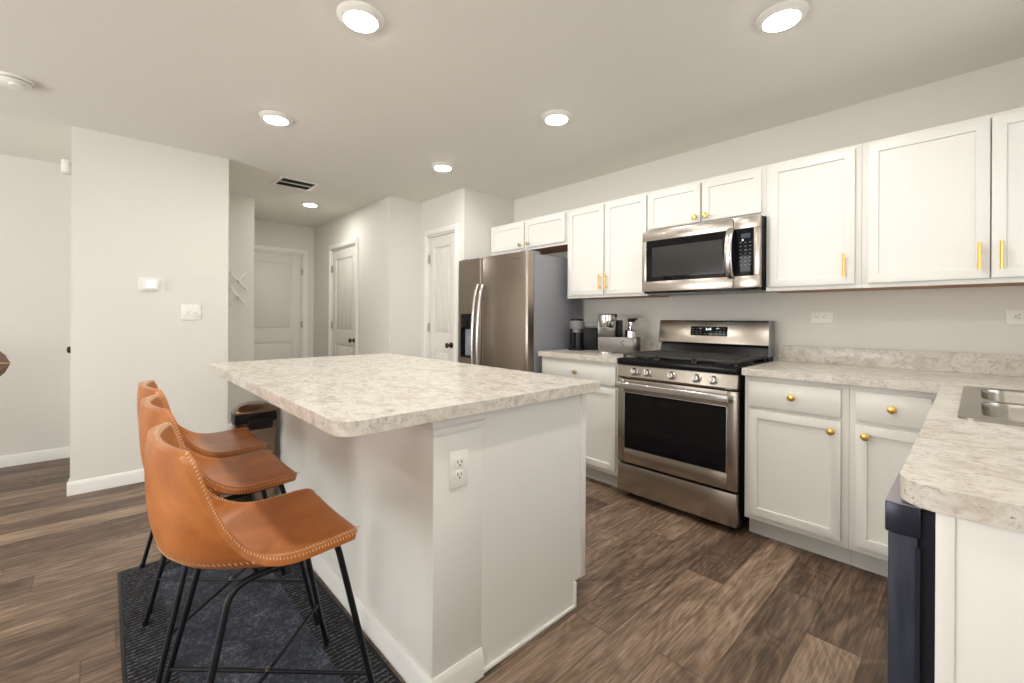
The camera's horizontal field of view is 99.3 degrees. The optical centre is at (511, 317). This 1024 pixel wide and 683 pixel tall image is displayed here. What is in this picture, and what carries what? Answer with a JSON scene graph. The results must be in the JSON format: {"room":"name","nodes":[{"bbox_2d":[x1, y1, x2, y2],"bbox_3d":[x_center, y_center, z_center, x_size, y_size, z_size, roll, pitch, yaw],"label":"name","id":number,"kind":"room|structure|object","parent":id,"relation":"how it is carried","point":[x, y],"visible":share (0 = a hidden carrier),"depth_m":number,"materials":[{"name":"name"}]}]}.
{"room":"kitchen","nodes":[
{"label":"kitchen","id":0,"kind":"room"},
{"bbox_2d":[0,154,254,455],"bbox_3d":[-4.459,-0.055,2.963,4.733,2.420,0.120,0,0,-43],"label":"wall","id":1,"kind":"structure","parent":0,"point":[35,196],"depth_m":3.51,"materials":[{"name":"paint"}]},
{"bbox_2d":[0,424,231,467],"bbox_3d":[-4.339,1.112,2.989,4.513,0.088,0.014,0,0,-43],"label":"baseboard","id":2,"kind":"structure","parent":1,"relation":"attached to","point":[64,452],"depth_m":3.48,"materials":[{"name":"paint"}]},
{"bbox_2d":[229,271,247,304],"bbox_3d":[-2.770,-0.296,4.406,0.152,0.342,0.078,0,0,-43],"label":"peg rack","id":3,"kind":"object","parent":1,"relation":"attached to","point":[230,272],"visible":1,"depth_m":4.41,"materials":[{"name":"paint"}]},
{"bbox_2d":[70,126,228,481],"bbox_3d":[-2.943,-0.047,3.549,0.876,2.420,1.096,0,0,-43],"label":"wall","id":4,"kind":"structure","parent":0,"point":[139,208],"depth_m":3.08,"materials":[{"name":"paint"}]},
{"bbox_2d":[61,159,70,174],"bbox_3d":[-2.953,-0.994,2.881,0.045,0.085,0.080,0,0,-43],"label":"door chime","id":5,"kind":"object","parent":4,"relation":"attached to","point":[65,164],"visible":0.99,"depth_m":2.85,"materials":[{"name":"white plastic"}]},
{"bbox_2d":[67,469,144,495],"bbox_3d":[-2.944,1.119,3.543,0.904,0.088,1.110,0,0,-43],"label":"baseboard","id":6,"kind":"structure","parent":4,"relation":"attached to","point":[135,476],"depth_m":2.95,"materials":[{"name":"paint"}]},
{"bbox_2d":[138,277,164,291],"bbox_3d":[-2.580,-0.237,3.116,0.150,0.100,0.029,0,0,-43],"label":"thermostat","id":7,"kind":"object","parent":4,"relation":"attached to","point":[144,283],"visible":1,"depth_m":3.11,"materials":[{"name":"white plastic"}]},
{"bbox_2d":[181,305,200,319],"bbox_3d":[-2.418,-0.039,3.280,0.122,0.116,0.013,0,0,-43],"label":"light switch","id":8,"kind":"object","parent":4,"relation":"attached to","point":[188,312],"visible":1,"depth_m":3.28,"materials":[{"name":"white plastic"}]},
{"bbox_2d":[254,220,313,357],"bbox_3d":[-3.194,-0.048,5.789,1.242,2.420,0.120,0,0,-43],"label":"wall","id":9,"kind":"structure","parent":0,"point":[271,234],"depth_m":5.94,"materials":[{"name":"paint"}]},
{"bbox_2d":[253,251,302,402],"bbox_3d":[-3.175,0.147,5.719,0.809,2.005,0.104,0,0,-43],"label":"door","id":10,"kind":"structure","parent":9,"relation":"in","point":[278,324],"depth_m":5.79,"materials":[{"name":"paint"}]},
{"bbox_2d":[254,245,307,357],"bbox_3d":[-3.216,0.116,5.749,0.941,2.092,0.130,0,0,-43],"label":"trim","id":11,"kind":"structure","parent":9,"relation":"attached to","point":[304,253],"depth_m":5.99,"materials":[{"name":"paint"}]},
{"bbox_2d":[313,196,399,356],"bbox_3d":[-1.978,-0.042,5.317,0.110,2.420,2.230,0,0,-43],"label":"wall","id":12,"kind":"structure","parent":0,"point":[376,225],"depth_m":4.80,"materials":[{"name":"paint"}]},
{"bbox_2d":[331,246,354,355],"bbox_3d":[-2.084,0.153,5.341,0.104,2.005,0.752,0,0,-43],"label":"door","id":13,"kind":"structure","parent":12,"relation":"in","point":[343,339],"depth_m":5.36,"materials":[{"name":"paint"}]},
{"bbox_2d":[328,237,358,355],"bbox_3d":[-2.041,0.122,5.369,0.130,2.092,0.884,0,0,-43],"label":"trim","id":14,"kind":"structure","parent":12,"relation":"attached to","point":[355,242],"depth_m":5.52,"materials":[{"name":"paint"}]},
{"bbox_2d":[399,198,421,356],"bbox_3d":[-1.119,-0.037,4.670,0.261,2.420,0.110,0,0,-43],"label":"wall","id":15,"kind":"structure","parent":0,"point":[410,211],"depth_m":4.63,"materials":[{"name":"paint"}]},
{"bbox_2d":[0,457,887,682],"bbox_3d":[-1.653,1.220,1.541,6.900,0.100,8.700,0,0,-43],"label":"floor","id":16,"kind":"structure","parent":0,"point":[666,594],"depth_m":1.81,"materials":[{"name":"brown wood"}]},
{"bbox_2d":[0,351,10,375],"bbox_3d":[-3.396,0.645,2.550,0.605,1.033,0.520,0,0,-43],"label":"dining chair","id":17,"kind":"object","parent":16,"relation":"on","point":[4,362],"visible":1,"depth_m":2.72,"materials":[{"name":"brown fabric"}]},
{"bbox_2d":[231,401,276,501],"bbox_3d":[-1.458,0.822,2.442,0.208,0.698,0.254,0,0,-43],"label":"trash can","id":18,"kind":"object","parent":16,"relation":"on","point":[260,417],"visible":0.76,"depth_m":2.38,"materials":[{"name":"brown metal"}]},
{"bbox_2d":[117,558,401,682],"bbox_3d":[-0.921,1.170,1.523,0.655,0.009,1.874,0,0,-43],"label":"runner rug","id":19,"kind":"object","parent":16,"relation":"on","point":[263,616],"visible":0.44,"depth_m":1.62,"materials":[{"name":"black fabric"}]},
{"bbox_2d":[137,380,265,614],"bbox_3d":[-1.400,0.723,2.022,0.521,0.878,0.453,0,0,-43],"label":"bar stool","id":20,"kind":"object","parent":19,"relation":"on","point":[240,441],"visible":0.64,"depth_m":2.00,"materials":[{"name":"brown leather"}]},
{"bbox_2d":[139,395,318,682],"bbox_3d":[-1.070,0.725,1.645,0.521,0.878,0.453,0,0,-43],"label":"bar stool","id":21,"kind":"object","parent":19,"relation":"on","point":[249,473],"visible":0.73,"depth_m":1.60,"materials":[{"name":"brown leather"}]},
{"bbox_2d":[144,422,374,682],"bbox_3d":[-0.694,0.727,1.222,0.521,0.878,0.453,0,0,-43],"label":"bar stool","id":22,"kind":"object","parent":19,"relation":"on","point":[192,526],"visible":1,"depth_m":1.10,"materials":[{"name":"brown leather"}]},
{"bbox_2d":[271,393,585,682],"bbox_3d":[-0.557,0.738,2.223,0.810,0.876,1.803,0,0,-43],"label":"kitchen island","id":23,"kind":"object","parent":16,"relation":"on","point":[447,584],"visible":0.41,"depth_m":1.53,"materials":[{"name":"paint"}]},
{"bbox_2d":[209,353,599,436],"bbox_3d":[-0.666,0.280,2.131,1.093,0.038,1.875,0,0,-43],"label":"island countertop","id":24,"kind":"structure","parent":23,"relation":"on","point":[347,395],"depth_m":1.65,"materials":[{"name":"stone"}]},
{"bbox_2d":[449,448,467,488],"bbox_3d":[-0.167,0.475,1.371,0.072,0.116,0.009,0,0,-43],"label":"wall outlet","id":25,"kind":"object","parent":23,"relation":"attached to","point":[458,459],"visible":1,"depth_m":1.36,"materials":[{"name":"white plastic"}]},
{"bbox_2d":[455,457,463,467],"bbox_3d":[-0.165,0.456,1.369,0.034,0.028,0.004,0,0,-43],"label":"socket","id":26,"kind":"object","parent":25,"relation":"attached to","point":[459,461],"depth_m":1.37,"materials":[{"name":"white plastic"}]},
{"bbox_2d":[455,470,463,479],"bbox_3d":[-0.166,0.495,1.369,0.034,0.028,0.004,0,0,-43],"label":"socket","id":27,"kind":"object","parent":25,"relation":"attached to","point":[459,474],"depth_m":1.37,"materials":[{"name":"white plastic"}]},
{"bbox_2d":[458,250,580,372],"bbox_3d":[0.019,0.317,3.961,0.778,1.714,0.918,0,0,-43],"label":"refrigerator","id":28,"kind":"object","parent":16,"relation":"on","point":[512,307],"visible":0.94,"depth_m":3.65,"materials":[{"name":"silver metal"}]},
{"bbox_2d":[542,356,620,486],"bbox_3d":[0.686,0.745,3.400,0.660,0.876,0.715,0,0,-43],"label":"base cabinet","id":29,"kind":"object","parent":16,"relation":"on","point":[602,459],"visible":0.31,"depth_m":3.06,"materials":[{"name":"paint"}]},
{"bbox_2d":[538,349,641,362],"bbox_3d":[0.691,0.288,3.408,0.646,0.038,0.728,0,0,-43],"label":"countertop","id":30,"kind":"structure","parent":29,"relation":"on","point":[589,355],"depth_m":3.20,"materials":[{"name":"stone"}]},
{"bbox_2d":[568,319,597,350],"bbox_3d":[0.612,0.140,3.631,0.282,0.256,0.242,0,0,11],"label":"coffee maker","id":31,"kind":"object","parent":30,"relation":"on","point":[583,336],"visible":0.81,"depth_m":3.59,"materials":[{"name":"black plastic"}]},
{"bbox_2d":[598,314,640,353],"bbox_3d":[0.814,0.120,3.305,0.315,0.298,0.301,0,0,16],"label":"coffee maker","id":32,"kind":"object","parent":30,"relation":"on","point":[611,340],"visible":0.96,"depth_m":3.27,"materials":[{"name":"silver metal"}]},
{"bbox_2d":[598,350,615,353],"bbox_3d":[0.706,0.259,3.248,0.131,0.020,0.131,0,0,-43],"label":"drip tray","id":33,"kind":"object","parent":32,"relation":"on","point":[599,351],"depth_m":3.20,"materials":[{"name":"metal"}]},
{"bbox_2d":[625,318,636,336],"bbox_3d":[0.907,0.077,3.319,0.082,0.144,0.088,0,0,-43],"label":"soap dispenser","id":34,"kind":"object","parent":32,"relation":"on","point":[630,332],"depth_m":3.30,"materials":[{"name":"silver plastic"}]},
{"bbox_2d":[615,320,774,528],"bbox_3d":[1.169,0.602,2.826,0.706,1.167,0.759,0,0,-43],"label":"gas range","id":35,"kind":"object","parent":16,"relation":"on","point":[681,404],"visible":0.99,"depth_m":2.62,"materials":[{"name":"silver metal"}]},
{"bbox_2d":[621,356,770,370],"bbox_3d":[1.175,0.281,2.821,0.548,0.023,0.747,0,0,-43],"label":"cooktop","id":36,"kind":"object","parent":35,"relation":"in","point":[740,365],"depth_m":2.62,"materials":[{"name":"black metal"}]},
{"bbox_2d":[744,375,851,564],"bbox_3d":[1.626,0.750,2.394,0.660,0.876,0.454,0,0,-43],"label":"base cabinet","id":37,"kind":"object","parent":16,"relation":"on","point":[797,431],"visible":0.94,"depth_m":2.17,"materials":[{"name":"paint"}]},
{"bbox_2d":[849,385,937,576],"bbox_3d":[1.887,0.751,2.115,0.660,0.876,0.307,0,0,-43],"label":"base cabinet","id":38,"kind":"object","parent":16,"relation":"on","point":[885,424],"visible":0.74,"depth_m":1.96,"materials":[{"name":"paint"}]},
{"bbox_2d":[885,442,935,682],"bbox_3d":[1.068,0.750,0.734,0.601,0.868,0.608,0,0,-43],"label":"dishwasher","id":39,"kind":"object","parent":16,"relation":"on","point":[910,527],"visible":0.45,"depth_m":0.73,"materials":[{"name":"black plastic"},{"name":"steel"},{"name":"stainless steel"}]},
{"bbox_2d":[934,512,935,682],"bbox_3d":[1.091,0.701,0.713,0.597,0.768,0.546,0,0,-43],"label":"cabinet end panel","id":40,"kind":"object","parent":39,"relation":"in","point":[934,512],"depth_m":0.71,"materials":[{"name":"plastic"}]},
{"bbox_2d":[935,513,1023,682],"bbox_3d":[1.435,0.749,1.021,1.583,0.876,0.595,0,0,-43],"label":"base cabinet","id":41,"kind":"object","parent":16,"relation":"on","point":[979,567],"visible":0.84,"depth_m":0.66,"materials":[{"name":"paint"}]},
{"bbox_2d":[742,361,1023,532],"bbox_3d":[1.393,0.291,1.518,2.201,0.038,1.423,0,0,-43],"label":"countertop","id":42,"kind":"structure","parent":41,"relation":"on","point":[956,467],"depth_m":0.90,"materials":[{"name":"stone"}]},
{"bbox_2d":[957,386,1023,426],"bbox_3d":[1.669,0.363,1.244,0.810,0.190,0.536,0,0,-43],"label":"sink","id":43,"kind":"object","parent":42,"relation":"in","point":[981,404],"visible":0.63,"depth_m":1.36,"materials":[{"name":"metal"}]},
{"bbox_2d":[421,188,472,357],"bbox_3d":[-0.684,-0.035,4.477,0.110,2.420,0.766,0,0,-43],"label":"wall","id":44,"kind":"structure","parent":0,"point":[454,207],"depth_m":4.33,"materials":[{"name":"paint"}]},
{"bbox_2d":[428,232,454,361],"bbox_3d":[-0.735,0.161,4.443,0.104,2.005,0.477,0,0,-43],"label":"door","id":45,"kind":"structure","parent":44,"relation":"in","point":[441,257],"depth_m":4.45,"materials":[{"name":"paint"}]},
{"bbox_2d":[424,223,458,361],"bbox_3d":[-0.692,0.129,4.470,0.130,2.092,0.609,0,0,-43],"label":"trim","id":46,"kind":"structure","parent":44,"relation":"attached to","point":[440,231],"depth_m":4.48,"materials":[{"name":"paint"}]},
{"bbox_2d":[473,190,513,258],"bbox_3d":[-0.175,-0.032,4.500,0.665,2.420,0.106,0,0,-43],"label":"wall","id":47,"kind":"structure","parent":0,"point":[489,210],"depth_m":4.35,"materials":[{"name":"paint"}]},
{"bbox_2d":[0,0,1023,227],"bbox_3d":[-1.639,-1.300,1.541,6.900,0.100,8.700,0,0,-43],"label":"ceiling","id":48,"kind":"structure","parent":0,"point":[468,85],"depth_m":2.25,"materials":[{"name":"paint"}]},
{"bbox_2d":[0,71,33,90],"bbox_3d":[-2.622,-1.231,2.287,0.150,0.049,0.150,0,0,-43],"label":"smoke detector","id":49,"kind":"object","parent":48,"relation":"attached to","point":[9,80],"visible":1,"depth_m":2.26,"materials":[{"name":"white plastic"}]},
{"bbox_2d":[259,110,292,124],"bbox_3d":[-1.470,-1.236,2.713,0.188,0.025,0.188,0,0,-43],"label":"recessed light","id":50,"kind":"object","parent":48,"relation":"in","point":[273,117],"visible":1,"depth_m":2.68,"materials":[{"name":"white plastic"}]},
{"bbox_2d":[264,116,287,124],"bbox_3d":[-1.470,-1.229,2.713,0.131,0.010,0.131,0,0,-43],"label":"diffuser","id":51,"kind":"object","parent":50,"relation":"attached to","point":[277,120],"depth_m":2.70,"materials":[{"name":"white"}]},
{"bbox_2d":[272,176,319,190],"bbox_3d":[-2.022,-1.248,4.069,0.335,0.007,0.295,0,0,-43],"label":"ceiling vent","id":52,"kind":"object","parent":48,"relation":"in","point":[281,181],"visible":1,"depth_m":4.06,"materials":[{"name":"white plastic"}]},
{"bbox_2d":[301,201,318,206],"bbox_3d":[-2.217,-1.240,4.779,0.188,0.025,0.188,0,0,-43],"label":"recessed light","id":53,"kind":"object","parent":48,"relation":"in","point":[305,203],"visible":1,"depth_m":4.73,"materials":[{"name":"white plastic"}]},
{"bbox_2d":[303,204,315,206],"bbox_3d":[-2.217,-1.233,4.779,0.131,0.010,0.131,0,0,-43],"label":"diffuser","id":54,"kind":"object","parent":53,"relation":"attached to","point":[309,205],"depth_m":4.77,"materials":[{"name":"white"}]},
{"bbox_2d":[336,1,384,32],"bbox_3d":[-0.626,-1.232,1.802,0.188,0.025,0.188,0,0,-43],"label":"recessed light","id":55,"kind":"object","parent":48,"relation":"in","point":[358,16],"visible":1,"depth_m":1.77,"materials":[{"name":"white plastic"}]},
{"bbox_2d":[344,11,376,32],"bbox_3d":[-0.626,-1.224,1.802,0.131,0.010,0.131,0,0,-43],"label":"diffuser","id":56,"kind":"object","parent":55,"relation":"attached to","point":[359,21],"depth_m":1.79,"materials":[{"name":"white"}]},
{"bbox_2d":[431,162,453,170],"bbox_3d":[-0.567,-1.232,3.571,0.188,0.025,0.188,0,0,-43],"label":"recessed light","id":57,"kind":"object","parent":48,"relation":"in","point":[440,166],"visible":1,"depth_m":3.53,"materials":[{"name":"white plastic"}]},
{"bbox_2d":[435,166,450,170],"bbox_3d":[-0.567,-1.224,3.571,0.131,0.010,0.131,0,0,-43],"label":"diffuser","id":58,"kind":"object","parent":57,"relation":"attached to","point":[440,168],"depth_m":3.56,"materials":[{"name":"white"}]},
{"bbox_2d":[541,109,571,124],"bbox_3d":[0.274,-1.227,2.686,0.188,0.025,0.188,0,0,-43],"label":"recessed light","id":59,"kind":"object","parent":48,"relation":"in","point":[553,117],"visible":1,"depth_m":2.65,"materials":[{"name":"white plastic"}]},
{"bbox_2d":[546,115,566,124],"bbox_3d":[0.274,-1.220,2.686,0.131,0.010,0.131,0,0,-43],"label":"diffuser","id":60,"kind":"object","parent":59,"relation":"attached to","point":[550,119],"depth_m":2.67,"materials":[{"name":"white"}]},
{"bbox_2d":[755,0,808,32],"bbox_3d":[1.104,-1.223,1.784,0.188,0.025,0.188,0,0,-43],"label":"recessed light","id":61,"kind":"object","parent":48,"relation":"in","point":[783,15],"visible":1,"depth_m":1.76,"materials":[{"name":"white plastic"}]},
{"bbox_2d":[763,10,800,31],"bbox_3d":[1.104,-1.215,1.784,0.131,0.010,0.131,0,0,-43],"label":"diffuser","id":62,"kind":"object","parent":61,"relation":"attached to","point":[775,20],"depth_m":1.77,"materials":[{"name":"white"}]},
{"bbox_2d":[514,57,1023,360],"bbox_3d":[1.431,-0.023,3.182,0.120,2.420,4.014,0,0,-43],"label":"wall","id":63,"kind":"structure","parent":0,"point":[968,319],"depth_m":2.54,"materials":[{"name":"paint"}]},
{"bbox_2d":[491,210,567,255],"bbox_3d":[0.228,-0.761,4.113,0.367,0.283,0.993,0,0,-43],"label":"upper cabinet","id":64,"kind":"object","parent":63,"relation":"attached to","point":[547,234],"visible":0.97,"depth_m":3.96,"materials":[{"name":"paint"}]},
{"bbox_2d":[567,192,668,299],"bbox_3d":[0.817,-0.529,3.476,0.374,0.742,0.742,0,0,-43],"label":"upper cabinet","id":65,"kind":"object","parent":63,"relation":"attached to","point":[605,238],"visible":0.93,"depth_m":3.34,"materials":[{"name":"paint"}]},
{"bbox_2d":[641,339,661,350],"bbox_3d":[0.920,0.220,3.622,0.019,0.100,0.728,0,0,-43],"label":"backsplash","id":66,"kind":"structure","parent":63,"relation":"attached to","point":[646,344],"depth_m":3.43,"materials":[{"name":"stone"}]},
{"bbox_2d":[648,165,766,231],"bbox_3d":[1.335,-0.748,2.929,0.367,0.298,0.761,0,0,-43],"label":"upper cabinet","id":67,"kind":"object","parent":63,"relation":"attached to","point":[743,193],"visible":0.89,"depth_m":2.78,"materials":[{"name":"paint"}]},
{"bbox_2d":[642,215,768,295],"bbox_3d":[1.296,-0.380,2.890,0.472,0.432,0.751,0,0,-43],"label":"microwave","id":68,"kind":"object","parent":67,"relation":"attached to","point":[728,256],"visible":0.98,"depth_m":2.73,"materials":[{"name":"silver metal"}]},
{"bbox_2d":[766,144,870,292],"bbox_3d":[1.742,-0.524,2.487,0.374,0.742,0.441,0,0,-43],"label":"upper cabinet","id":69,"kind":"object","parent":63,"relation":"attached to","point":[814,227],"visible":0.89,"depth_m":2.38,"materials":[{"name":"paint"}]},
{"bbox_2d":[810,311,832,322],"bbox_3d":[1.865,-0.003,2.623,0.009,0.072,0.116,0,0,-43],"label":"wall outlet","id":70,"kind":"object","parent":63,"relation":"attached to","point":[815,316],"visible":1,"depth_m":2.62,"materials":[{"name":"white plastic"}]},
{"bbox_2d":[822,314,827,319],"bbox_3d":[1.877,-0.003,2.607,0.004,0.034,0.028,0,0,-43],"label":"socket","id":71,"kind":"object","parent":70,"relation":"attached to","point":[824,316],"depth_m":2.61,"materials":[{"name":"white plastic"}]},
{"bbox_2d":[778,345,1023,376],"bbox_3d":[2.190,0.227,2.263,0.019,0.100,1.423,0,0,-43],"label":"backsplash","id":72,"kind":"structure","parent":63,"relation":"attached to","point":[974,363],"depth_m":2.32,"materials":[{"name":"stone"}]},
{"bbox_2d":[862,107,1023,290],"bbox_3d":[2.203,-0.521,1.994,0.374,0.742,0.907,0,0,-43],"label":"upper cabinet","id":73,"kind":"object","parent":63,"relation":"attached to","point":[943,206],"visible":1,"depth_m":2.00,"materials":[{"name":"paint"}]},
{"bbox_2d":[1006,309,1023,323],"bbox_3d":[2.407,-0.005,2.043,0.009,0.072,0.116,0,0,-43],"label":"wall outlet","id":74,"kind":"object","parent":63,"relation":"attached to","point":[1013,316],"visible":1,"depth_m":2.06,"materials":[{"name":"white plastic"}]},
{"bbox_2d":[1014,313,1022,319],"bbox_3d":[2.392,-0.005,2.056,0.004,0.034,0.028,0,0,-43],"label":"socket","id":75,"kind":"object","parent":74,"relation":"attached to","point":[1017,316],"depth_m":2.05,"materials":[{"name":"white plastic"}]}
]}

